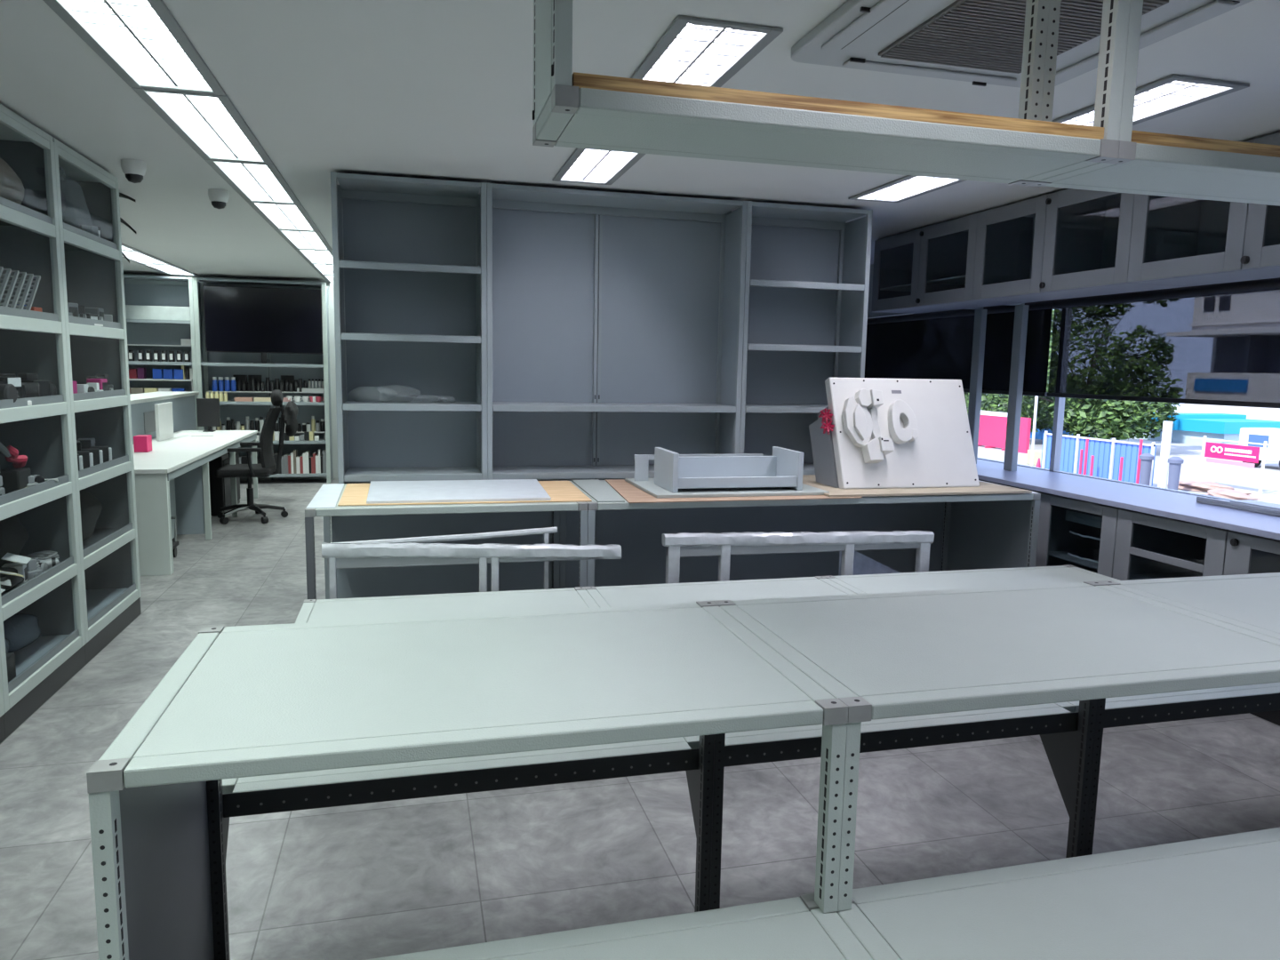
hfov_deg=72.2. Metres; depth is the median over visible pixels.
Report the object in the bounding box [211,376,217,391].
bottle
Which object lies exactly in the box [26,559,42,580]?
gadget
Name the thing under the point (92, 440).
gadget
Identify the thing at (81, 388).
block
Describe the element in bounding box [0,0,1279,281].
ceiling
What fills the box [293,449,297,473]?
book
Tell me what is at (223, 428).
bottle
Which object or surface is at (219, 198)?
security camera
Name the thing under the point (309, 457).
book
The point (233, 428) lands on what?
bottle
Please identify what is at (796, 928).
table
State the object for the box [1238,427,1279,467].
truck
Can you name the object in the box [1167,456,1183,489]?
bollard
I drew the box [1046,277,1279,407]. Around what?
roller blind
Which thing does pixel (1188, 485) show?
rubble heap
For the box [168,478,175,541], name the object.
drawer unit
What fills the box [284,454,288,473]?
book
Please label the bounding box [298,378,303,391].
bottle
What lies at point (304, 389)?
tray
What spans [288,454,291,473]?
book
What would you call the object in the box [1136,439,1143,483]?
post
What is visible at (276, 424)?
bottle
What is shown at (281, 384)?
bottle
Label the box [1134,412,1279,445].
building
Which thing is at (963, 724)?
crossbar
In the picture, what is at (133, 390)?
food box
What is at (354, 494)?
cardboard sheet
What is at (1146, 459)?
bollard
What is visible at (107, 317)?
gadget
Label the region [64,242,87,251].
shelf
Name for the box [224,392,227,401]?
bottle
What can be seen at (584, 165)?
ceiling light
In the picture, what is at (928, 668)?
work table
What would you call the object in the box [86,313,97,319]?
gadget
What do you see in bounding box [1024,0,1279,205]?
rack
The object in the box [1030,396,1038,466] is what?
pole
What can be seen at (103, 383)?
gadget
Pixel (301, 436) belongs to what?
carton
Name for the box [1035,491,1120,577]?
base cabinet
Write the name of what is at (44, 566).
gadget
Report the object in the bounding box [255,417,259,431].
bottle
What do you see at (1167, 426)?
column
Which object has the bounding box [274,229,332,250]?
ceiling light
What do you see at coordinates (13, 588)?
shelf
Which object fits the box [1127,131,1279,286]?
upper cabinet
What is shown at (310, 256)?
ceiling light
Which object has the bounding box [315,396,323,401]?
cup
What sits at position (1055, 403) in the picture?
window frame
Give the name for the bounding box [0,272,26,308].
tray
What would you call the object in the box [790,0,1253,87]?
air conditioner
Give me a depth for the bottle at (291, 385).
10.96 m
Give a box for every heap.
[0,567,23,591]
[1167,480,1234,492]
[1204,488,1262,500]
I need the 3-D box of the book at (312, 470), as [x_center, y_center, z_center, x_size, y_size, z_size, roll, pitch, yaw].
[-4.120,-0.194,11.048,0.019,0.203,0.162,-1,7,-15]
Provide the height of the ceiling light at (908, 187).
0.102 m
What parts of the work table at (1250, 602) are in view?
leg, rail, frame, panel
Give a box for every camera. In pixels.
[0,373,40,398]
[0,382,17,402]
[17,373,56,396]
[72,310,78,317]
[120,159,146,183]
[208,188,229,208]
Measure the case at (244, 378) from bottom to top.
0.200 m
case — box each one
[0,475,2,486]
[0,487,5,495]
[5,652,15,682]
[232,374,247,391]
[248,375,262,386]
[280,375,294,391]
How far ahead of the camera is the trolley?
6.71 m
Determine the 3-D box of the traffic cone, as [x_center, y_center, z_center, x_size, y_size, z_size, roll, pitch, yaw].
[18.534,-0.666,40.812,0.400,0.700,0.400,-1,7,-15]
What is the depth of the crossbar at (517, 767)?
2.21 m
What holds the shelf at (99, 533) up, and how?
attached to the shelving unit at (92, 265)
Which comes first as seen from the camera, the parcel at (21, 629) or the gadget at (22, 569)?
the gadget at (22, 569)
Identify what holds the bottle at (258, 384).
on the wall shelving at (209, 364)
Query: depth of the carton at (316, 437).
10.97 m
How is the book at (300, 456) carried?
on the wall shelving at (209, 364)
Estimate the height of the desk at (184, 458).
0.750 m
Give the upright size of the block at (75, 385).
0.090 m
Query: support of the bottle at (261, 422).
on the wall shelving at (209, 364)
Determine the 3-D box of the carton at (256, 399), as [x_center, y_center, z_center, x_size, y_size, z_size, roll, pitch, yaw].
[-4.633,-0.990,10.787,0.200,0.050,0.080,-1,7,-15]
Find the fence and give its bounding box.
[1040,431,1156,486]
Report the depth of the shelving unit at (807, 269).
5.75 m
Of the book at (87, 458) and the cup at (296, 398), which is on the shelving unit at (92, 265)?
the book at (87, 458)
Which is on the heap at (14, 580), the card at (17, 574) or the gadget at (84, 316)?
the card at (17, 574)
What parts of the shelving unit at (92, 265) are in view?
rail, post, shelf rail, panel, shelf rail, shelf rail, shelf rail, shelf rail, shelf rail, post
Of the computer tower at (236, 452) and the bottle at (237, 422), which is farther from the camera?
the bottle at (237, 422)
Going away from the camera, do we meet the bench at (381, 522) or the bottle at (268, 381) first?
the bench at (381, 522)
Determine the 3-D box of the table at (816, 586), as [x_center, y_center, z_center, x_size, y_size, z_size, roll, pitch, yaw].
[0.413,0.777,3.850,1.198,0.502,0.748,-1,7,-15]
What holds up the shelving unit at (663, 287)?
on the floor
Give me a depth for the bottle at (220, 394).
10.63 m
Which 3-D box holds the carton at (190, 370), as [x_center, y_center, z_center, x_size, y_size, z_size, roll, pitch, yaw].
[-5.407,-1.279,10.588,0.030,0.130,0.100,-1,7,-15]
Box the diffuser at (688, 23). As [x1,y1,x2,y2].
[670,23,730,69]
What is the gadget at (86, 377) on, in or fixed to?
on the shelving unit at (92, 265)
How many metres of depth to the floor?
2.92 m
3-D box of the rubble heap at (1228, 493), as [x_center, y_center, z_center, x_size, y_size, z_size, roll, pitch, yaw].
[22.329,0.569,33.090,1.578,0.364,2.356,-1,7,-15]
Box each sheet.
[306,483,344,508]
[337,480,591,505]
[571,479,624,502]
[605,479,862,503]
[802,474,1031,496]
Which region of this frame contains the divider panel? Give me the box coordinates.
[154,401,173,440]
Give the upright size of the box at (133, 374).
0.115 m
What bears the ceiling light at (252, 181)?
attached to the ceiling
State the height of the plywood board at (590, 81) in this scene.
0.024 m
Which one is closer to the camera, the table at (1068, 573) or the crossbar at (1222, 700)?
the crossbar at (1222, 700)
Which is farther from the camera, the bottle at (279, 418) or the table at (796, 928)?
the bottle at (279, 418)
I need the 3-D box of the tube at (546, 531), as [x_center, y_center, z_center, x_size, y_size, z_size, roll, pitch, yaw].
[-0.899,0.600,4.075,1.031,0.749,0.029,-1,7,-15]
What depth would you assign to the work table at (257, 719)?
1.68 m
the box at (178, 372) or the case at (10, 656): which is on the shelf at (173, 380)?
the box at (178, 372)
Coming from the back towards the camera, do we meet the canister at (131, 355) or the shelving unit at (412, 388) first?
the canister at (131, 355)
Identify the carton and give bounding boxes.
[125,304,190,320]
[181,365,185,379]
[184,367,190,379]
[189,368,192,379]
[234,397,253,401]
[254,397,271,401]
[273,432,279,440]
[282,397,290,401]
[284,432,288,440]
[299,434,303,440]
[304,432,309,440]
[309,431,314,440]
[314,435,319,440]
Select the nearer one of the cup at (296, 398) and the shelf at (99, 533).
the shelf at (99, 533)
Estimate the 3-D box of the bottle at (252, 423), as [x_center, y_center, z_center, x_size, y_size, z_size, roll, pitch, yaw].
[-4.829,-0.674,10.923,0.048,0.142,0.048,-1,7,-15]
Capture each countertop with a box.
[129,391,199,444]
[976,458,1279,540]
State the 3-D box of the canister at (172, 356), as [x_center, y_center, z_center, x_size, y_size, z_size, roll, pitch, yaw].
[-5.598,-1.479,10.490,0.064,0.130,0.066,-1,7,-15]
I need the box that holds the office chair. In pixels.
[214,389,287,524]
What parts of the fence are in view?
post, post, rail, post, post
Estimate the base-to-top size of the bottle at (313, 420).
0.196 m
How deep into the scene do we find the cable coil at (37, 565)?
3.91 m
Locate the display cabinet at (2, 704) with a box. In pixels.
[0,656,5,743]
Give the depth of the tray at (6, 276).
3.58 m
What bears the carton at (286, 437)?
on the wall shelving at (209, 364)
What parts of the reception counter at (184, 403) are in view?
panel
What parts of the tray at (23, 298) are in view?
frame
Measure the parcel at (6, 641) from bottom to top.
0.146 m
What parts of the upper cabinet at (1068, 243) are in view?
door, knob, door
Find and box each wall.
[123,273,338,479]
[476,254,594,479]
[867,264,909,318]
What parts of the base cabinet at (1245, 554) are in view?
knob, door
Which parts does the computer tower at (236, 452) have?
panel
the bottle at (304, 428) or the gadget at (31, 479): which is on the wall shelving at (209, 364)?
the bottle at (304, 428)
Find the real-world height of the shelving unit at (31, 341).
2.500 m
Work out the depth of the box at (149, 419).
8.45 m
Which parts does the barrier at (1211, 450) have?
post, rail, post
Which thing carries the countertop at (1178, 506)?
on the base cabinet at (1148, 546)
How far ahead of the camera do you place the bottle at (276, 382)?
10.94 m
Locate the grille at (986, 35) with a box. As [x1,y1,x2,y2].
[878,0,1168,73]
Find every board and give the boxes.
[366,479,551,503]
[572,72,1104,139]
[1131,130,1279,157]
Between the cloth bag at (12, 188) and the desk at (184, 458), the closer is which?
the cloth bag at (12, 188)
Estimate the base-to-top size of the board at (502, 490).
0.012 m
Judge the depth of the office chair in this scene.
8.23 m
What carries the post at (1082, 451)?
on the ground
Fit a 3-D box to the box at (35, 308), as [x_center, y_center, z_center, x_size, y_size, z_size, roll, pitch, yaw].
[-2.750,-0.750,3.944,0.090,0.055,0.060,1,7,-3]
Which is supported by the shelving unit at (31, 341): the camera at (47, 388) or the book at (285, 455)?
the camera at (47, 388)
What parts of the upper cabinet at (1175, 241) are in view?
knob, door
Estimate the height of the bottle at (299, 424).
0.101 m
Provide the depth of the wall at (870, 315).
8.33 m
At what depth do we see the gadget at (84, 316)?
4.47 m
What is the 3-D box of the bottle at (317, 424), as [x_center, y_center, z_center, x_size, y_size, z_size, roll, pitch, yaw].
[-4.084,-0.683,11.117,0.048,0.138,0.048,-1,7,-15]
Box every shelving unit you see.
[0,104,85,738]
[2,137,141,664]
[330,171,487,483]
[486,183,747,588]
[727,200,872,475]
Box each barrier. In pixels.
[977,410,1007,450]
[1017,416,1031,453]
[1026,449,1041,465]
[1188,435,1279,494]
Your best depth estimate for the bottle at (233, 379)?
10.76 m
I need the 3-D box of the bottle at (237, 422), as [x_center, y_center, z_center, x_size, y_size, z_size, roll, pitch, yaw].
[-4.996,-0.666,10.912,0.048,0.123,0.048,-1,7,-15]
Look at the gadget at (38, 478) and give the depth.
3.94 m
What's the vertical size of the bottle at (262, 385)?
0.121 m
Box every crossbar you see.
[222,736,699,793]
[724,702,1074,745]
[1067,682,1279,712]
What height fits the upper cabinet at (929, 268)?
1.661 m
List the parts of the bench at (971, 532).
leg, leg, panel, panel, frame, leg, panel, leg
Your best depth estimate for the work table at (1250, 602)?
2.63 m
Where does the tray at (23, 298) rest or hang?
on the shelving unit at (31, 341)
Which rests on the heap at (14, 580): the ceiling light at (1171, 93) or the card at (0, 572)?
the card at (0, 572)
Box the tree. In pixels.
[963,380,1070,416]
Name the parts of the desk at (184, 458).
panel, leg, leg, rail, leg, leg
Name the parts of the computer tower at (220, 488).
panel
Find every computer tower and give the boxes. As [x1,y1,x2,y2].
[208,453,231,515]
[226,451,240,503]
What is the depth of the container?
62.47 m
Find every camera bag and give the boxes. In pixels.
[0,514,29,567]
[79,488,101,541]
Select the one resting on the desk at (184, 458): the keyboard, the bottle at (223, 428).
the keyboard
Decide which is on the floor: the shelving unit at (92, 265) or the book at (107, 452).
the shelving unit at (92, 265)
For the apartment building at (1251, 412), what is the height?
23.000 m
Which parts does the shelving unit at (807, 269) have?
post, shelf, panel, panel, shelf, shelf, shelf, post, panel, post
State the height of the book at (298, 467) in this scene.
0.203 m
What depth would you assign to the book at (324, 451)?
11.01 m
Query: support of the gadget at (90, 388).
on the shelving unit at (92, 265)
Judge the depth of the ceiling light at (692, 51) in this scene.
2.88 m
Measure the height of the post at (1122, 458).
1.250 m
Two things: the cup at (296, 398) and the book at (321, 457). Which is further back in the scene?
the book at (321, 457)
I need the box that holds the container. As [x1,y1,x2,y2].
[1029,425,1089,439]
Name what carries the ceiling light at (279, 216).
attached to the ceiling
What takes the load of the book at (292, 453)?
on the wall shelving at (209, 364)
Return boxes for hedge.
[980,310,1181,439]
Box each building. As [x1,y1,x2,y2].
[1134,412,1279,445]
[1184,403,1279,421]
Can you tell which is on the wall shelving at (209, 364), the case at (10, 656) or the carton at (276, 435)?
the carton at (276, 435)
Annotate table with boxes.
[86,600,847,959]
[295,586,599,623]
[366,892,872,959]
[584,576,856,607]
[709,581,1279,911]
[824,564,1119,593]
[835,827,1279,959]
[1067,572,1279,855]
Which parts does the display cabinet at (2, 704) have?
post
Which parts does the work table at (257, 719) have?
leg, panel, leg, gusset plate, rail, frame, panel, gusset plate, leg, leg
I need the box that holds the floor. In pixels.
[0,478,1279,959]
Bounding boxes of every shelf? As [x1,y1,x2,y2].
[0,220,14,225]
[0,586,16,595]
[12,634,68,676]
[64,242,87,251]
[82,528,120,549]
[85,588,127,619]
[880,274,965,291]
[1065,510,1102,563]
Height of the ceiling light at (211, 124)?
0.102 m
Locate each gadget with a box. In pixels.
[1,562,27,586]
[26,475,38,486]
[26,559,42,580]
[32,474,44,483]
[38,562,47,572]
[40,557,58,568]
[67,302,79,317]
[77,438,95,446]
[78,224,98,236]
[78,304,90,319]
[78,313,86,318]
[84,307,103,320]
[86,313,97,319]
[86,376,105,378]
[86,378,107,391]
[86,382,103,391]
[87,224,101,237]
[88,386,95,391]
[96,373,113,390]
[104,314,112,321]
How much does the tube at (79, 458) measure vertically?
0.100 m
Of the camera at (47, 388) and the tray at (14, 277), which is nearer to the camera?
the tray at (14, 277)
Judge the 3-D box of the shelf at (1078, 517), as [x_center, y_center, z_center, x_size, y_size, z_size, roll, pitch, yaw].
[2.545,0.331,4.970,0.046,0.258,0.421,-1,7,-15]
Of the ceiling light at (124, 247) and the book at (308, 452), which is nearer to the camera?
the ceiling light at (124, 247)
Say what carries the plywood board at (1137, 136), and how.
in the rack at (1139, 168)
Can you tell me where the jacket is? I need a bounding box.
[282,400,298,436]
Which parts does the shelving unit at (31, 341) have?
post, rail, shelf rail, shelf rail, shelf rail, shelf rail, panel, shelf rail, cable coil, shelf rail, post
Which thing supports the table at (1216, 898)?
on the floor
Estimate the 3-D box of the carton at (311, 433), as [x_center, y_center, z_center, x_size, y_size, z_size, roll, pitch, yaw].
[-4.106,-0.550,10.972,0.050,0.110,0.060,0,7,-10]
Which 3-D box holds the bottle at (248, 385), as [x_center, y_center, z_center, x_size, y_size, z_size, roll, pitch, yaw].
[-4.852,-1.155,10.885,0.052,0.106,0.052,-1,7,-15]
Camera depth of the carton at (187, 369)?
10.53 m
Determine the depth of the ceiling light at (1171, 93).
3.23 m
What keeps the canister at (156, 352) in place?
on the wall shelving at (139, 290)
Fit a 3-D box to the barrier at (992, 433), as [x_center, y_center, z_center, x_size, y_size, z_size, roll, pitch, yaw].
[21.788,-3.092,54.212,0.700,2.250,3.500,-1,7,-15]
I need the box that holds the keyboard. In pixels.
[191,432,213,436]
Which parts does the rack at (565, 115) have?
post, panel, post, frame, panel, post, post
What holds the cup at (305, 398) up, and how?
on the wall shelving at (209, 364)
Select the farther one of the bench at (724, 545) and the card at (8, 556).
the bench at (724, 545)
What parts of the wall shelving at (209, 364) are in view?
post, panel, post, panel, shelf, shelf riser, panel, post, shelf, shelf, shelf riser, shelf, post, panel, post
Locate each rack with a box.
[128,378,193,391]
[321,542,621,599]
[532,0,1130,185]
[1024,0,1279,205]
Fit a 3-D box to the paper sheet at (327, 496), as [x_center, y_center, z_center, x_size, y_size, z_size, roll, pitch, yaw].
[-1.562,0.074,4.400,0.124,0.003,0.830,-1,7,-15]
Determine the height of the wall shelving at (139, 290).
2.467 m
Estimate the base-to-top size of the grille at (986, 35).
0.015 m
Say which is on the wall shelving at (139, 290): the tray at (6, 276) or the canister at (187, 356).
the canister at (187, 356)
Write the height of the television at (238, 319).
0.910 m
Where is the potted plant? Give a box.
[119,192,135,263]
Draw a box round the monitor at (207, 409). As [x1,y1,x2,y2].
[196,398,220,431]
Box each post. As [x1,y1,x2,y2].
[1078,449,1083,474]
[1083,438,1088,474]
[1089,455,1094,476]
[1118,456,1123,480]
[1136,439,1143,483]
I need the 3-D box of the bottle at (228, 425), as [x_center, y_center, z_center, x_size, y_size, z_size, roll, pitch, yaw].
[-5.102,-0.690,10.881,0.048,0.173,0.048,-1,7,-15]
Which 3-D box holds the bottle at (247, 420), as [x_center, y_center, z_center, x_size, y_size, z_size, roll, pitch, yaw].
[-4.889,-0.698,10.936,0.048,0.185,0.048,-1,7,-15]
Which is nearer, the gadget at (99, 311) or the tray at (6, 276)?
the tray at (6, 276)
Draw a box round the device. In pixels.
[180,338,191,345]
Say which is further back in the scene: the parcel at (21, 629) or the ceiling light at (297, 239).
the ceiling light at (297, 239)
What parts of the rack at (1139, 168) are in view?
post, post, frame, panel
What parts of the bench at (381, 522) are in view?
leg, leg, panel, panel, frame, leg, leg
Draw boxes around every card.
[0,570,23,576]
[0,571,16,574]
[0,579,11,585]
[1,552,31,564]
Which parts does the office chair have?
arm, arm, armrest, seat, armrest, arm, arm, backrest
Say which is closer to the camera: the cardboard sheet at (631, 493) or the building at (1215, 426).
the cardboard sheet at (631, 493)
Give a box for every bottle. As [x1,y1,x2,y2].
[205,392,209,398]
[209,392,214,398]
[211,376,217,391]
[217,376,223,391]
[218,392,223,401]
[221,424,225,430]
[224,376,230,391]
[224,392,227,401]
[226,416,231,430]
[230,376,236,391]
[231,418,235,430]
[236,421,240,430]
[237,378,241,391]
[241,382,246,391]
[245,416,249,430]
[246,382,251,391]
[249,420,254,430]
[250,377,255,391]
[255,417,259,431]
[256,381,260,391]
[259,416,263,431]
[260,381,264,391]
[265,377,270,391]
[270,380,274,391]
[274,378,279,389]
[274,420,278,431]
[278,416,280,431]
[279,380,284,391]
[284,379,288,391]
[288,382,293,391]
[294,379,298,391]
[296,423,301,431]
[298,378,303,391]
[302,423,306,431]
[303,380,307,387]
[306,422,310,431]
[311,416,315,431]
[315,420,319,431]
[320,418,324,431]
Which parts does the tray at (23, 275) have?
frame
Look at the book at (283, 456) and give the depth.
10.88 m
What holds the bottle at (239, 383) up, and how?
on the wall shelving at (209, 364)
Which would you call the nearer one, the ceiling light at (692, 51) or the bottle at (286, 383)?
the ceiling light at (692, 51)
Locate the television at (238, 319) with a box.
[202,285,323,363]
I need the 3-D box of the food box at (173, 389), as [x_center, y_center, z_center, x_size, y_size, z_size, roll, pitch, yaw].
[-5.543,-1.067,10.549,0.130,0.070,0.100,-2,8,-20]
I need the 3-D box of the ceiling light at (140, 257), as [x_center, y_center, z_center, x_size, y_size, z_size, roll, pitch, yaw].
[-5.026,-2.280,8.805,0.330,0.102,1.190,-1,7,-15]
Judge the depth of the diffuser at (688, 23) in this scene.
2.91 m
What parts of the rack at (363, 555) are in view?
leg, rail, rail, leg, leg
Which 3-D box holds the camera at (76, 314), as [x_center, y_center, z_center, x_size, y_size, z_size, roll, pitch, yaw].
[-2.876,-0.832,4.378,0.120,0.105,0.130,-3,9,-32]
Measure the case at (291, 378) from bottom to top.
0.200 m
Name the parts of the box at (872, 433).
support plate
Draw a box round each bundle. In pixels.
[0,442,30,494]
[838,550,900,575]
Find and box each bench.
[304,483,587,599]
[559,480,1040,588]
[661,530,934,583]
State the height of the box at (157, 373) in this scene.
0.120 m
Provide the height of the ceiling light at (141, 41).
0.102 m
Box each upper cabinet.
[871,211,1028,471]
[972,188,1188,303]
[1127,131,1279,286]
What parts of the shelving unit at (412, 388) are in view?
post, post, panel, shelf, shelf, shelf, shelf, post, panel, post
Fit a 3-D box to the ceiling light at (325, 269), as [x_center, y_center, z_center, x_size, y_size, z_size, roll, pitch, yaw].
[-3.404,-2.359,9.656,0.330,0.102,1.190,-1,7,-15]
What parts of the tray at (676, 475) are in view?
plate, plate, plate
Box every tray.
[0,266,3,277]
[0,268,11,302]
[0,270,19,306]
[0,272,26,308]
[2,273,33,309]
[8,275,40,310]
[296,387,324,391]
[624,446,829,498]
[1196,496,1279,516]
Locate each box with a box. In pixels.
[30,306,42,311]
[129,368,137,378]
[130,387,143,393]
[133,434,151,452]
[136,368,146,378]
[144,387,158,392]
[144,410,155,433]
[152,368,163,378]
[158,388,171,391]
[162,368,174,379]
[172,388,185,391]
[173,368,183,379]
[240,455,247,463]
[808,377,979,488]
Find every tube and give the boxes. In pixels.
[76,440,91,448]
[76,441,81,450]
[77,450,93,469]
[77,453,83,470]
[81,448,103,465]
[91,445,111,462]
[332,527,557,589]
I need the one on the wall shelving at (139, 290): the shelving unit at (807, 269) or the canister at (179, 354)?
the canister at (179, 354)
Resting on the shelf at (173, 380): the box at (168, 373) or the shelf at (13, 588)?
the box at (168, 373)
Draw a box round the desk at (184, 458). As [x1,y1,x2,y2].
[132,430,258,575]
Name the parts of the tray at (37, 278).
frame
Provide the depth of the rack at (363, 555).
3.97 m
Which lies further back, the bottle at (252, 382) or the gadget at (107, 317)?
the bottle at (252, 382)
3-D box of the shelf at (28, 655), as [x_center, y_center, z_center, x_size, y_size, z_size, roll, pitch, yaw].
[-2.823,0.815,3.827,0.371,0.008,0.870,-1,7,-15]
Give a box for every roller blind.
[864,299,1055,396]
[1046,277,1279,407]
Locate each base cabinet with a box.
[978,479,1039,493]
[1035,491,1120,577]
[1112,507,1229,580]
[1223,529,1279,725]
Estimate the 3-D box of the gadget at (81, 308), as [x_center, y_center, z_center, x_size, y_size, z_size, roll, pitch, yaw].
[-2.910,-0.854,4.551,0.100,0.102,0.068,-5,9,-40]
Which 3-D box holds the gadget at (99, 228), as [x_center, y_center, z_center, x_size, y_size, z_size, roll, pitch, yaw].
[-2.974,-1.321,4.752,0.082,0.106,0.060,3,8,17]
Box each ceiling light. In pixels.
[42,0,225,95]
[121,242,139,251]
[121,250,172,264]
[131,87,272,164]
[141,264,199,275]
[203,159,301,204]
[247,201,319,231]
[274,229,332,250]
[294,248,333,264]
[310,264,333,275]
[320,274,333,282]
[552,148,645,184]
[630,15,783,87]
[848,175,965,202]
[1051,74,1249,126]
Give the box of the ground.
[967,404,1279,503]
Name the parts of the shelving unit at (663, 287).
post, shelf, post, shelf, panel, post, panel, post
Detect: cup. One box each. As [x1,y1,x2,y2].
[294,396,302,401]
[302,396,309,401]
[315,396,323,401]
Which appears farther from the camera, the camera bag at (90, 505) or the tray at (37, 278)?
the camera bag at (90, 505)
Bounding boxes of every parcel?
[3,613,41,652]
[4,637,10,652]
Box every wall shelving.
[123,274,199,398]
[192,277,333,482]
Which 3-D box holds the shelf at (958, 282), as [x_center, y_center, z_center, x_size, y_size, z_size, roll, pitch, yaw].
[2.156,-1.389,6.200,0.352,0.010,1.240,-1,7,-15]
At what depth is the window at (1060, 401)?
6.02 m
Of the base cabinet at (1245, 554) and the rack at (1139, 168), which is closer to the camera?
the rack at (1139, 168)
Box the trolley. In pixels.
[170,516,179,557]
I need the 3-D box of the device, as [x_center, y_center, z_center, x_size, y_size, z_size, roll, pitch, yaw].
[-5.493,-1.671,10.639,0.120,0.075,0.080,-1,7,-15]
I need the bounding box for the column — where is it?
[1157,421,1173,487]
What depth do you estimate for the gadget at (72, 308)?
4.37 m
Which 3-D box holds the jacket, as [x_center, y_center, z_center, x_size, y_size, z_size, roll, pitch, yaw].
[-3.348,-0.589,8.428,0.114,0.340,0.484,-1,7,-15]
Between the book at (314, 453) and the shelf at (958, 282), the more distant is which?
the book at (314, 453)
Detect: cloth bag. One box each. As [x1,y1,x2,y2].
[0,157,24,204]
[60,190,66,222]
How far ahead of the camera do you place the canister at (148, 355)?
10.40 m
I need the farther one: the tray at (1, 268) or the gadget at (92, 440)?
the gadget at (92, 440)
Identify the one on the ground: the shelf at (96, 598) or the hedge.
the hedge
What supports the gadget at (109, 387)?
on the shelving unit at (92, 265)
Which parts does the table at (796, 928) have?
panel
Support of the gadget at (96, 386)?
on the shelving unit at (92, 265)
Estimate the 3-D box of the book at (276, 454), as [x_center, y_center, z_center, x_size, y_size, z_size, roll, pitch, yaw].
[-4.526,-0.207,10.940,0.039,0.242,0.162,-1,7,-15]
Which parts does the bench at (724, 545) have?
leg, leg, rail, rail, leg, leg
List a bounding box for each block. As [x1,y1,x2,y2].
[72,381,77,393]
[77,384,87,392]
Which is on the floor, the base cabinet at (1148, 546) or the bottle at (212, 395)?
the base cabinet at (1148, 546)
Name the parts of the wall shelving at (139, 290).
panel, shelf, shelf riser, shelf, post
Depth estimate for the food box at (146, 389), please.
10.43 m
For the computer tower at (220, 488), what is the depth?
8.53 m
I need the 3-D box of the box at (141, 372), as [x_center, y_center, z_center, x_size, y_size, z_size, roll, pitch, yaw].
[-5.934,-1.272,10.451,0.070,0.130,0.100,-1,7,-15]
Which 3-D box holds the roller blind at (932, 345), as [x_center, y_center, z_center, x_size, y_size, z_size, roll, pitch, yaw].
[2.441,-1.075,7.332,0.064,0.652,2.840,-1,7,-15]
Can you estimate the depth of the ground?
43.82 m
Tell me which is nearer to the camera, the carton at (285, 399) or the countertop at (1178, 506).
the countertop at (1178, 506)
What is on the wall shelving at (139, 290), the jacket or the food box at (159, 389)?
the food box at (159, 389)
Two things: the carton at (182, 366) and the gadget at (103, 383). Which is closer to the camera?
the gadget at (103, 383)
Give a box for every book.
[273,453,277,463]
[281,455,284,473]
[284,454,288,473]
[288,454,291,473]
[290,451,293,473]
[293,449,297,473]
[296,456,300,473]
[299,455,303,473]
[302,452,305,473]
[305,450,310,473]
[308,456,311,473]
[311,456,313,473]
[312,452,316,473]
[315,454,319,473]
[318,448,321,473]
[320,455,323,472]
[322,449,326,472]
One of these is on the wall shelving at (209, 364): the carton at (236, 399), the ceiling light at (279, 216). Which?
the carton at (236, 399)
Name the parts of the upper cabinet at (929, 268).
door, knob, door, support post, support post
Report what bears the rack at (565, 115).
hanging from the ceiling
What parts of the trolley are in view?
handle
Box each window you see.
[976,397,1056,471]
[1051,397,1237,500]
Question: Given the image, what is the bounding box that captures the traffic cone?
[1035,457,1040,467]
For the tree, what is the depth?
66.40 m
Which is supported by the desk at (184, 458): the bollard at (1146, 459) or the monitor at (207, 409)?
the monitor at (207, 409)
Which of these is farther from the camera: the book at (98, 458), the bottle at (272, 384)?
the bottle at (272, 384)
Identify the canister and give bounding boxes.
[128,350,134,360]
[137,350,143,360]
[145,350,151,361]
[153,350,159,361]
[160,350,167,361]
[168,351,175,361]
[176,351,182,361]
[184,351,190,361]
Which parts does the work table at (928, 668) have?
leg, leg, rail, frame, panel, gusset plate, leg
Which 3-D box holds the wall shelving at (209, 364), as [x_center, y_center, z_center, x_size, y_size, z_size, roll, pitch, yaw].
[-4.627,-1.199,10.860,1.482,2.469,0.368,-1,7,-15]
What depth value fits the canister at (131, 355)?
10.36 m
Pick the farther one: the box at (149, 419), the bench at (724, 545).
the box at (149, 419)

